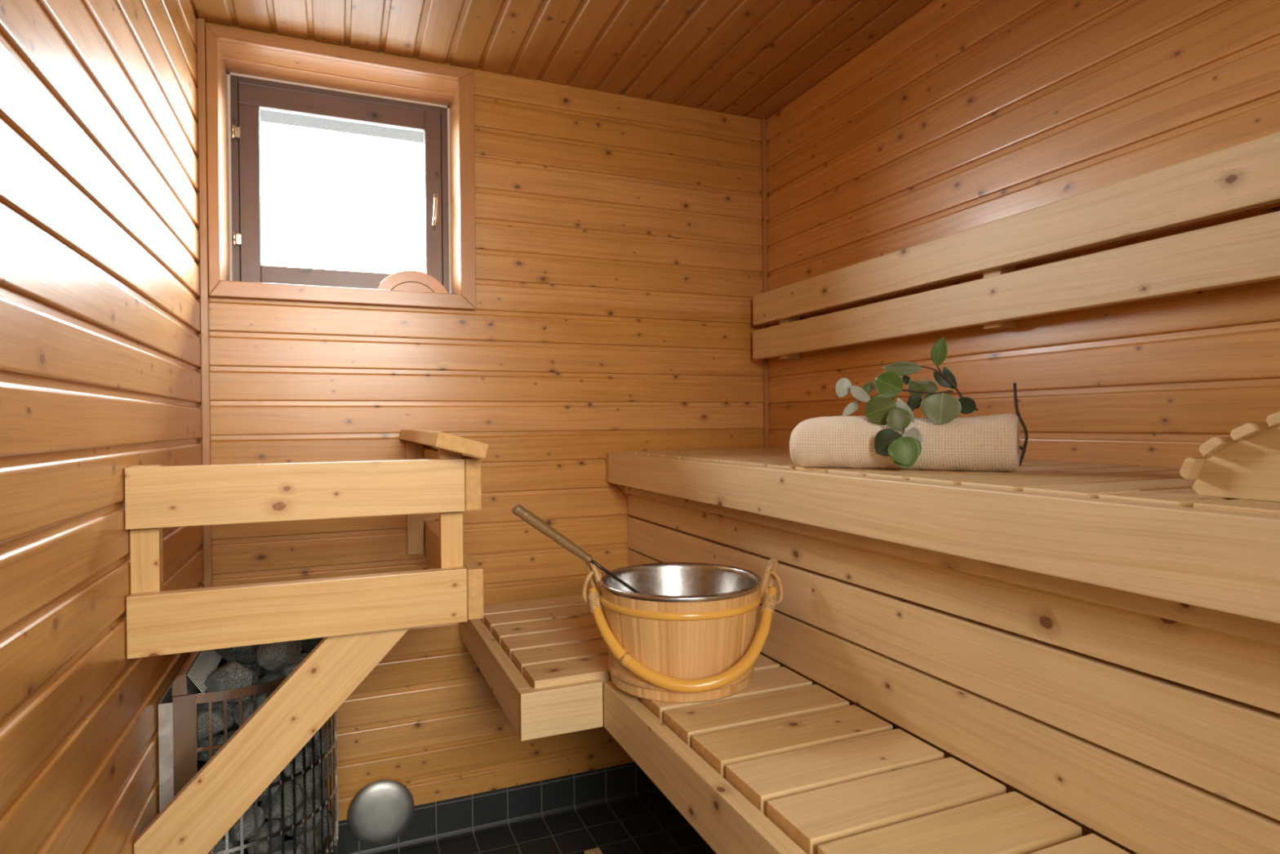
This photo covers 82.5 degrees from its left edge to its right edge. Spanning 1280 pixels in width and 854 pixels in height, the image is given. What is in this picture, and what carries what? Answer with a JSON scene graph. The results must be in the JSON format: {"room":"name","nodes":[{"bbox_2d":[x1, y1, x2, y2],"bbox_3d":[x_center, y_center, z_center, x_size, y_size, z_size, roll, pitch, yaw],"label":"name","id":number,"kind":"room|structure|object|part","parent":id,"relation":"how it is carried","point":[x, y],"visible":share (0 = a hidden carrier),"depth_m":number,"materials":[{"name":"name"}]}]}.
{"room":"sauna","nodes":[
{"label":"sauna","id":0,"kind":"room"},
{"bbox_2d":[0,0,204,853],"bbox_3d":[-0.644,0.013,0.708,0.030,2.076,2.450,-1,0,-23],"label":"wall","id":1,"kind":"structure","parent":0,"point":[100,377],"depth_m":0.98,"materials":[{"name":"brown wood"}]},
{"bbox_2d":[124,429,488,853],"bbox_3d":[-0.673,0.409,1.557,0.555,0.800,0.799,-1,0,-23],"label":"guard rail","id":2,"kind":"object","parent":1,"relation":"attached to","point":[360,618],"visible":1,"depth_m":1.24,"materials":[{"name":"brown wood"}]},
{"bbox_3d":[-0.801,0.212,1.186,0.040,0.298,0.028,-1,0,-23],"label":"post","id":3,"kind":"part","parent":2,"relation":"part of","materials":[{"name":"brown wood"}]},
{"bbox_3d":[-0.568,0.109,1.252,0.523,0.096,0.027,-1,0,-23],"label":"rail","id":4,"kind":"part","parent":2,"relation":"part of","materials":[{"name":"brown wood"}]},
{"bbox_3d":[-0.565,0.312,1.254,0.525,0.097,0.027,-1,0,-23],"label":"rail","id":5,"kind":"part","parent":2,"relation":"part of","materials":[{"name":"brown wood"}]},
{"bbox_3d":[-0.616,0.193,1.998,0.042,0.308,0.027,-1,0,-23],"label":"post","id":6,"kind":"part","parent":2,"relation":"part of","materials":[{"name":"brown wood"}]},
{"bbox_3d":[-0.355,0.198,1.371,0.040,0.316,0.028,-1,0,-23],"label":"post","id":7,"kind":"part","parent":2,"relation":"part of","materials":[{"name":"brown wood"}]},
{"bbox_3d":[-0.447,0.106,1.685,0.029,0.096,0.734,-1,0,-23],"label":"rail","id":8,"kind":"part","parent":2,"relation":"part of","materials":[{"name":"brown wood"}]},
{"bbox_3d":[-0.443,0.308,1.687,0.029,0.093,0.734,-1,0,-23],"label":"rail","id":9,"kind":"part","parent":2,"relation":"part of","materials":[{"name":"brown wood"}]},
{"bbox_2d":[259,109,424,143],"bbox_3d":[-0.578,-1.071,2.517,4.500,0.084,0.405,-1,0,-23],"label":"ceiling","id":10,"kind":"structure","parent":0,"point":[265,116],"depth_m":2.49,"materials":[{"name":"white paint"}]},
{"bbox_2d":[195,22,763,822],"bbox_3d":[-0.338,0.003,2.145,1.696,2.076,0.030,-1,0,-23],"label":"wall","id":11,"kind":"structure","parent":0,"point":[619,252],"depth_m":2.12,"materials":[{"name":"brown wood"}]},
{"bbox_2d":[196,17,212,587],"bbox_3d":[-1.077,0.021,1.813,0.017,2.056,0.016,-1,0,-23],"label":"trim","id":12,"kind":"structure","parent":11,"relation":"attached to","point":[201,24],"depth_m":1.80,"materials":[{"name":"brown wood"}]},
{"bbox_2d":[205,24,475,310],"bbox_3d":[-0.818,-0.664,2.055,0.656,0.670,0.265,-1,0,-23],"label":"window","id":13,"kind":"structure","parent":11,"relation":"in","point":[247,73],"depth_m":2.01,"materials":[{"name":"brown wood"}]},
{"bbox_3d":[-1.062,-0.660,1.819,0.026,0.668,0.015,-1,0,-23],"label":"casing","id":14,"kind":"part","parent":13,"relation":"part of","materials":[{"name":"brown wood"}]},
{"bbox_3d":[-1.118,-0.664,2.018,0.024,0.597,0.060,-1,0,-23],"label":"frame","id":15,"kind":"part","parent":13,"relation":"part of","materials":[{"name":"brown wood"}]},
{"bbox_3d":[-1.096,-0.801,1.985,0.017,0.028,0.002,-1,0,-23],"label":"plate","id":16,"kind":"part","parent":13,"relation":"part of","materials":[{"name":"silver metal"}]},
{"bbox_3d":[-1.093,-0.511,1.986,0.017,0.028,0.002,-1,0,-23],"label":"plate","id":17,"kind":"part","parent":13,"relation":"part of","materials":[{"name":"silver metal"}]},
{"bbox_3d":[-1.071,-0.631,2.008,0.050,0.498,0.021,-1,0,-23],"label":"sash","id":18,"kind":"part","parent":13,"relation":"part of","materials":[{"name":"brown wood"}]},
{"bbox_3d":[-0.843,-0.416,2.103,0.438,0.063,0.021,-1,0,-23],"label":"sash","id":19,"kind":"part","parent":13,"relation":"part of","materials":[{"name":"brown wood"}]},
{"bbox_3d":[-0.871,-0.910,2.090,0.488,0.056,0.021,-1,0,-23],"label":"sash","id":20,"kind":"part","parent":13,"relation":"part of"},
{"bbox_3d":[-0.860,-0.954,2.124,0.540,0.024,0.060,-1,0,-23],"label":"frame","id":21,"kind":"part","parent":13,"relation":"part of","materials":[{"name":"brown wood"}]},
{"bbox_3d":[-0.773,-0.984,1.938,0.655,0.029,0.015,-1,0,-23],"label":"casing","id":22,"kind":"part","parent":13,"relation":"part of","materials":[{"name":"brown wood"}]},
{"bbox_3d":[-0.768,-0.349,1.941,0.655,0.040,0.015,-1,0,-23],"label":"casing","id":23,"kind":"part","parent":13,"relation":"part of","materials":[{"name":"brown wood"}]},
{"bbox_2d":[376,270,448,293],"bbox_3d":[-0.652,-0.409,2.094,0.210,0.076,0.022,-1,0,-23],"label":"plaque","id":24,"kind":"object","parent":13,"relation":"on","point":[406,280],"visible":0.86,"depth_m":2.08,"materials":[{"name":"brown wood"}]},
{"bbox_3d":[-0.621,-0.664,2.194,0.047,0.554,0.021,-1,0,-23],"label":"sash","id":25,"kind":"part","parent":13,"relation":"part of","materials":[{"name":"brown wood"}]},
{"bbox_3d":[-0.613,-0.671,2.183,0.016,0.050,0.005,-1,0,-23],"label":"handle plate","id":26,"kind":"part","parent":13,"relation":"part of","materials":[{"name":"silver metal"}]},
{"bbox_3d":[-0.608,-0.641,2.163,0.019,0.097,0.035,-1,0,-23],"label":"handle lever","id":27,"kind":"part","parent":13,"relation":"part of","materials":[{"name":"silver metal"}]},
{"bbox_3d":[-0.597,-0.670,2.234,0.024,0.597,0.060,-1,0,-23],"label":"frame","id":28,"kind":"part","parent":13,"relation":"part of","materials":[{"name":"brown wood"}]},
{"bbox_3d":[-0.487,-0.667,2.057,0.043,0.669,0.015,-1,0,-23],"label":"casing","id":29,"kind":"part","parent":13,"relation":"part of","materials":[{"name":"brown wood"}]},
{"bbox_2d":[346,778,413,844],"bbox_3d":[-0.696,1.035,1.963,0.170,0.170,0.033,-1,0,-23],"label":"valve","id":30,"kind":"object","parent":11,"relation":"attached to","point":[382,810],"visible":1,"depth_m":1.95,"materials":[{"name":"silver metal"}]},
{"bbox_2d":[337,761,661,853],"bbox_3d":[-0.328,1.093,2.151,1.696,0.106,0.029,-1,0,-23],"label":"baseboard","id":31,"kind":"structure","parent":11,"relation":"attached to","point":[442,816],"depth_m":2.12,"materials":[{"name":"grey tile"}]},
{"bbox_2d":[760,118,768,448],"bbox_3d":[0.420,0.004,2.435,0.013,2.056,0.014,-1,0,-23],"label":"trim","id":32,"kind":"structure","parent":11,"relation":"attached to","point":[763,122],"depth_m":2.43,"materials":[{"name":"brown wood"}]},
{"bbox_2d":[458,593,1130,853],"bbox_3d":[0.178,0.534,1.065,0.510,0.103,2.359,-1,0,-23],"label":"bench","id":33,"kind":"object","parent":11,"relation":"attached to","point":[784,763],"visible":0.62,"depth_m":1.08,"materials":[{"name":"brown wood"}]},
{"bbox_2d":[582,556,783,702],"bbox_3d":[0.083,0.365,1.397,0.333,0.230,0.319,0,0,40],"label":"bucket","id":34,"kind":"object","parent":33,"relation":"on","point":[688,635],"visible":0.99,"depth_m":1.29,"materials":[{"name":"wood"}]},
{"bbox_2d":[511,503,640,593],"bbox_3d":[-0.053,0.284,1.425,0.394,0.288,0.070,-1,0,-23],"label":"ladle","id":35,"kind":"object","parent":34,"relation":"in","point":[519,510],"visible":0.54,"depth_m":1.37,"materials":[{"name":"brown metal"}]},
{"bbox_3d":[-0.163,0.202,1.376,0.155,0.120,0.021,-1,0,-23],"label":"handle","id":36,"kind":"part","parent":35,"relation":"part of","materials":[{"name":"brown wood"}]},
{"bbox_3d":[-0.003,0.329,1.445,0.208,0.157,0.006,-1,0,-23],"label":"rod","id":37,"kind":"part","parent":35,"relation":"part of","materials":[{"name":"grey metal"}]},
{"bbox_3d":[0.079,0.380,1.325,0.360,0.150,0.167,0,0,2],"label":"cane handle","id":38,"kind":"part","parent":34,"relation":"part of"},
{"bbox_2d":[627,493,1279,853],"bbox_3d":[0.444,0.373,1.174,0.064,0.344,2.357,-1,0,-23],"label":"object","id":39,"kind":"object","parent":11,"relation":"attached to","point":[1149,763],"visible":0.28,"depth_m":0.93,"materials":[{"name":"brown wood"}]},
{"bbox_2d":[383,791,716,853],"bbox_3d":[0.481,1.170,0.202,1.696,0.040,4.250,-1,0,-23],"label":"floor","id":40,"kind":"structure","parent":0,"point":[650,824],"depth_m":2.05,"materials":[{"name":"grey tile"}]},
{"bbox_2d":[158,649,338,853],"bbox_3d":[-0.810,0.796,1.568,0.298,0.691,0.418,-1,0,-23],"label":"heater","id":41,"kind":"object","parent":40,"relation":"on","point":[179,763],"visible":0.38,"depth_m":1.38,"materials":[{"name":"silver metal"}]},
{"bbox_3d":[-0.830,0.817,1.337,0.036,0.653,0.002,-1,0,-23],"label":"panel","id":42,"kind":"part","parent":41,"relation":"part of","materials":[{"name":"silver metal"}]},
{"bbox_3d":[-0.919,0.822,1.525,0.012,0.643,0.410,-1,0,-23],"label":"casing","id":43,"kind":"part","parent":41,"relation":"part of","materials":[{"name":"silver"}]},
{"bbox_2d":[197,732,222,761],"bbox_3d":[-0.840,0.627,1.433,0.078,0.060,0.055,0,0,1],"label":"stone","id":44,"kind":"object","parent":41,"relation":"in","point":[203,756],"visible":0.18,"depth_m":1.41,"materials":[{"name":"grey stone"}]},
{"bbox_2d":[196,701,237,723],"bbox_3d":[-0.837,0.556,1.446,0.108,0.075,0.077,-1,0,-20],"label":"stone","id":45,"kind":"object","parent":44,"relation":"on","point":[230,706],"visible":0.1,"depth_m":1.43,"materials":[{"name":"grey stone"}]},
{"bbox_2d":[196,707,233,740],"bbox_3d":[-0.815,0.561,1.383,0.085,0.059,0.055,-1,0,-12],"label":"stone","id":46,"kind":"object","parent":41,"relation":"in","point":[202,714],"visible":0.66,"depth_m":1.36,"materials":[{"name":"grey stone"}]},
{"bbox_3d":[-0.989,0.816,1.719,0.036,0.653,0.002,-1,0,-23],"label":"panel","id":47,"kind":"part","parent":41,"relation":"part of","materials":[{"name":"silver metal"}]},
{"bbox_2d":[226,661,262,675],"bbox_3d":[-0.836,0.511,1.535,0.072,0.082,0.096,0,0,1],"label":"stone","id":48,"kind":"object","parent":41,"relation":"in","point":[249,665],"visible":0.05,"depth_m":1.52,"materials":[{"name":"grey stone"}]},
{"bbox_2d":[257,671,281,689],"bbox_3d":[-0.774,0.547,1.501,0.090,0.069,0.101,0,0,8],"label":"stone","id":49,"kind":"object","parent":41,"relation":"in","point":[273,676],"visible":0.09,"depth_m":1.52,"materials":[{"name":"grey stone"}]},
{"bbox_2d":[251,662,261,667],"bbox_3d":[-0.768,0.473,1.526,0.077,0.052,0.093,-1,0,-10],"label":"stone","id":50,"kind":"object","parent":49,"relation":"on","point":[256,664],"visible":0.1,"depth_m":1.50,"materials":[{"name":"grey stone"}]},
{"bbox_2d":[213,644,258,663],"bbox_3d":[-0.816,0.448,1.477,0.094,0.075,0.108,-1,0,1],"label":"stone","id":51,"kind":"object","parent":50,"relation":"on","point":[244,654],"visible":0.34,"depth_m":1.45,"materials":[{"name":"grey stone"}]},
{"bbox_2d":[266,840,309,853],"bbox_3d":[-0.710,0.875,1.475,0.080,0.062,0.070,-1,0,-29],"label":"stone","id":52,"kind":"object","parent":41,"relation":"on","point":[288,843],"visible":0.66,"depth_m":1.47,"materials":[{"name":"grey stone"}]},
{"bbox_2d":[247,818,286,853],"bbox_3d":[-0.739,0.812,1.443,0.058,0.066,0.068,0,0,13],"label":"stone","id":53,"kind":"object","parent":52,"relation":"on","point":[263,847],"visible":0.59,"depth_m":1.43,"materials":[{"name":"grey stone"}]},
{"bbox_2d":[228,804,265,841],"bbox_3d":[-0.754,0.761,1.411,0.059,0.062,0.074,0,0,27],"label":"stone","id":54,"kind":"object","parent":53,"relation":"on","point":[249,815],"visible":0.65,"depth_m":1.39,"materials":[{"name":"grey stone"}]},
{"bbox_2d":[284,796,324,835],"bbox_3d":[-0.701,0.804,1.511,0.071,0.063,0.091,0,0,30],"label":"stone","id":55,"kind":"object","parent":52,"relation":"on","point":[300,813],"visible":0.58,"depth_m":1.49,"materials":[{"name":"grey stone"}]},
{"bbox_2d":[259,780,307,818],"bbox_3d":[-0.711,0.746,1.469,0.070,0.062,0.099,0,0,33],"label":"stone","id":56,"kind":"object","parent":55,"relation":"on","point":[288,793],"visible":0.63,"depth_m":1.45,"materials":[{"name":"grey stone"}]},
{"bbox_2d":[257,772,280,801],"bbox_3d":[-0.750,0.690,1.432,0.066,0.090,0.083,0,0,45],"label":"stone","id":57,"kind":"object","parent":56,"relation":"on","point":[264,796],"visible":0.17,"depth_m":1.42,"materials":[{"name":"grey stone"}]},
{"bbox_2d":[212,729,235,755],"bbox_3d":[-0.775,0.619,1.405,0.086,0.066,0.064,-1,0,-12],"label":"stone","id":58,"kind":"object","parent":57,"relation":"on","point":[220,740],"visible":0.07,"depth_m":1.39,"materials":[{"name":"grey stone"}]},
{"bbox_2d":[283,745,311,781],"bbox_3d":[-0.702,0.686,1.495,0.076,0.063,0.063,-1,0,-41],"label":"stone","id":59,"kind":"object","parent":56,"relation":"on","point":[287,771],"visible":0.46,"depth_m":1.47,"materials":[{"name":"grey stone"}]},
{"bbox_2d":[305,723,324,746],"bbox_3d":[-0.697,0.640,1.549,0.057,0.068,0.090,-1,0,-13],"label":"stone","id":60,"kind":"object","parent":59,"relation":"on","point":[317,735],"visible":0.25,"depth_m":1.52,"materials":[{"name":"grey stone"}]},
{"label":"stone","id":61,"kind":"object","parent":60,"relation":"on","visible":0},
{"bbox_2d":[280,652,309,677],"bbox_3d":[-0.707,0.508,1.510,0.065,0.077,0.086,-1,0,-3],"label":"stone","id":62,"kind":"object","parent":61,"relation":"on","point":[286,672],"visible":0.17,"depth_m":1.48,"materials":[{"name":"grey stone"}]},
{"bbox_2d":[255,639,302,671],"bbox_3d":[-0.728,0.446,1.464,0.068,0.091,0.088,0,0,6],"label":"stone","id":63,"kind":"object","parent":62,"relation":"on","point":[273,656],"visible":0.69,"depth_m":1.44,"materials":[{"name":"grey stone"}]},
{"bbox_3d":[-0.721,0.620,1.461,0.062,0.063,0.095,21,-15,21],"label":"stone","id":64,"kind":"object","parent":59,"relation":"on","visible":0},
{"bbox_2d":[232,689,274,724],"bbox_3d":[-0.751,0.551,1.429,0.080,0.060,0.092,0,0,22],"label":"stone","id":65,"kind":"object","parent":64,"relation":"on","point":[246,707],"visible":0.25,"depth_m":1.42,"materials":[{"name":"grey stone"}]},
{"bbox_2d":[204,660,259,702],"bbox_3d":[-0.786,0.490,1.406,0.088,0.088,0.075,-1,0,-12],"label":"stone","id":66,"kind":"object","parent":65,"relation":"on","point":[233,674],"visible":0.81,"depth_m":1.38,"materials":[{"name":"grey stone"}]},
{"bbox_2d":[295,755,331,799],"bbox_3d":[-0.701,0.741,1.548,0.065,0.076,0.098,0,0,18],"label":"stone","id":67,"kind":"object","parent":55,"relation":"on","point":[317,768],"visible":0.34,"depth_m":1.53,"materials":[{"name":"grey stone"}]},
{"bbox_2d":[310,723,333,755],"bbox_3d":[-0.705,0.687,1.599,0.081,0.059,0.054,0,0,43],"label":"stone","id":68,"kind":"object","parent":67,"relation":"on","point":[317,746],"visible":0.2,"depth_m":1.57,"materials":[{"name":"grey stone"}]},
{"bbox_2d":[296,821,325,853],"bbox_3d":[-0.698,0.868,1.544,0.057,0.074,0.069,-1,0,-15],"label":"stone","id":69,"kind":"object","parent":41,"relation":"on","point":[300,837],"visible":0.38,"depth_m":1.53,"materials":[{"name":"grey stone"}]},
{"bbox_2d":[322,806,333,837],"bbox_3d":[-0.719,0.868,1.614,0.098,0.071,0.064,0,0,39],"label":"stone","id":70,"kind":"object","parent":41,"relation":"on","point":[324,818],"visible":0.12,"depth_m":1.60,"materials":[{"name":"grey stone"}]},
{"bbox_2d":[311,786,326,808],"bbox_3d":[-0.708,0.805,1.583,0.060,0.056,0.086,-1,0,-22],"label":"stone","id":71,"kind":"object","parent":70,"relation":"on","point":[324,788],"visible":0.09,"depth_m":1.57,"materials":[{"name":"grey stone"}]},
{"bbox_2d":[322,752,336,782],"bbox_3d":[-0.719,0.749,1.625,0.098,0.064,0.068,0,0,34],"label":"stone","id":72,"kind":"object","parent":71,"relation":"on","point":[330,753],"visible":0.12,"depth_m":1.61,"materials":[{"name":"grey stone"}]},
{"label":"stone","id":73,"kind":"object","parent":41,"relation":"in","visible":0},
{"bbox_2d":[259,667,263,675],"bbox_3d":[-0.856,0.514,1.632,0.080,0.084,0.069,0,0,42],"label":"stone","id":74,"kind":"object","parent":73,"relation":"on","point":[261,673],"visible":0.02,"depth_m":1.61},
{"bbox_3d":[-0.820,0.873,1.399,0.087,0.051,0.081,-32,33,-20],"label":"stone","id":75,"kind":"object","parent":41,"relation":"in","visible":0},
{"bbox_2d":[208,834,239,853],"bbox_3d":[-0.809,0.803,1.385,0.092,0.063,0.058,-1,0,-16],"label":"stone","id":76,"kind":"object","parent":75,"relation":"on","point":[220,845],"visible":0.31,"depth_m":1.38,"materials":[{"name":"grey stone"}]},
{"bbox_3d":[-0.794,0.587,1.638,0.114,0.071,0.081,-33,-47,32],"label":"stone","id":77,"kind":"object","parent":41,"relation":"in","visible":0},
{"bbox_2d":[263,668,279,675],"bbox_3d":[-0.779,0.523,1.579,0.067,0.092,0.085,-1,0,-20],"label":"stone","id":78,"kind":"object","parent":77,"relation":"on","point":[266,672],"visible":0.05,"depth_m":1.55,"materials":[{"name":"grey stone"}]},
{"label":"stone","id":79,"kind":"object","parent":41,"relation":"on","visible":0},
{"bbox_2d":[301,636,324,652],"bbox_3d":[-0.700,0.448,1.567,0.076,0.078,0.090,-1,0,-23],"label":"stone","id":80,"kind":"object","parent":79,"relation":"on","point":[309,644],"visible":0.12,"depth_m":1.55,"materials":[{"name":"grey stone"}]},
{"bbox_2d":[584,847,602,853],"bbox_3d":[-0.064,1.131,1.778,0.042,0.030,0.338,-1,0,-23],"label":"batten","id":81,"kind":"object","parent":40,"relation":"on","point":[594,851],"visible":1,"depth_m":1.92,"materials":[{"name":"brown wood"}]},
{"bbox_2d":[189,0,933,119],"bbox_3d":[0.122,-1.038,1.007,1.696,0.050,2.480,-1,0,-23],"label":"ceiling","id":82,"kind":"structure","parent":0,"point":[752,59],"depth_m":1.90,"materials":[{"name":"brown wood"}]},
{"bbox_2d":[766,0,1279,853],"bbox_3d":[0.895,-0.004,1.346,0.030,2.076,2.450,-1,0,-23],"label":"wall","id":83,"kind":"structure","parent":0,"point":[965,114],"depth_m":1.48,"materials":[{"name":"brown wood"}]},
{"bbox_2d":[605,447,1279,644],"bbox_3d":[0.612,0.141,1.245,0.573,0.138,2.360,-1,0,-23],"label":"bench","id":84,"kind":"object","parent":83,"relation":"attached to","point":[1135,538],"visible":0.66,"depth_m":0.90,"materials":[{"name":"brown wood"}]},
{"bbox_2d":[789,413,1019,471],"bbox_3d":[0.448,0.025,1.261,0.367,0.093,0.098,0,0,30],"label":"rolled towel","id":85,"kind":"object","parent":84,"relation":"on","point":[991,442],"visible":0.83,"depth_m":1.20,"materials":[{"name":"fabric"}]},
{"bbox_2d":[835,337,978,468],"bbox_3d":[0.436,-0.042,1.225,0.234,0.218,0.115,0,0,29],"label":"branch","id":86,"kind":"object","parent":85,"relation":"on","point":[940,407],"visible":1,"depth_m":1.23,"materials":[{"name":"green plant"}]},
{"bbox_3d":[0.439,-0.060,1.273,0.145,0.019,0.004,0,0,29],"label":"stem","id":87,"kind":"part","parent":86,"relation":"part of","materials":[{"name":"plant"}]},
{"bbox_3d":[0.472,-0.005,1.216,0.103,0.111,0.030,-1,0,-23],"label":"stem","id":88,"kind":"part","parent":86,"relation":"part of","materials":[{"name":"plant"}]},
{"bbox_3d":[0.510,-0.093,1.234,0.017,0.025,0.004,0,0,35],"label":"stem","id":89,"kind":"part","parent":86,"relation":"part of","materials":[{"name":"plant"}]},
{"bbox_3d":[0.519,-0.065,1.229,0.091,0.080,0.004,0,0,29],"label":"stem","id":90,"kind":"part","parent":86,"relation":"part of","materials":[{"name":"plant"}]},
{"bbox_2d":[1013,382,1028,466],"bbox_3d":[0.636,-0.004,1.221,0.022,0.140,0.006,0,0,30],"label":"twig","id":91,"kind":"object","parent":84,"relation":"on","point":[1023,449],"visible":0.9,"depth_m":1.22,"materials":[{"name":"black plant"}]},
{"bbox_2d":[1179,411,1279,502],"bbox_3d":[0.783,0.018,0.686,0.290,0.109,0.346,-1,0,-23],"label":"headrest cover","id":92,"kind":"object","parent":84,"relation":"on","point":[1246,464],"visible":1,"depth_m":0.75,"materials":[{"name":"brown wood"}]},
{"bbox_2d":[752,131,1279,359],"bbox_3d":[0.845,-0.319,1.321,0.072,0.220,2.324,-1,0,-23],"label":"backrest","id":93,"kind":"object","parent":83,"relation":"attached to","point":[1244,176],"visible":1,"depth_m":1.36,"materials":[{"name":"brown wood"}]}
]}

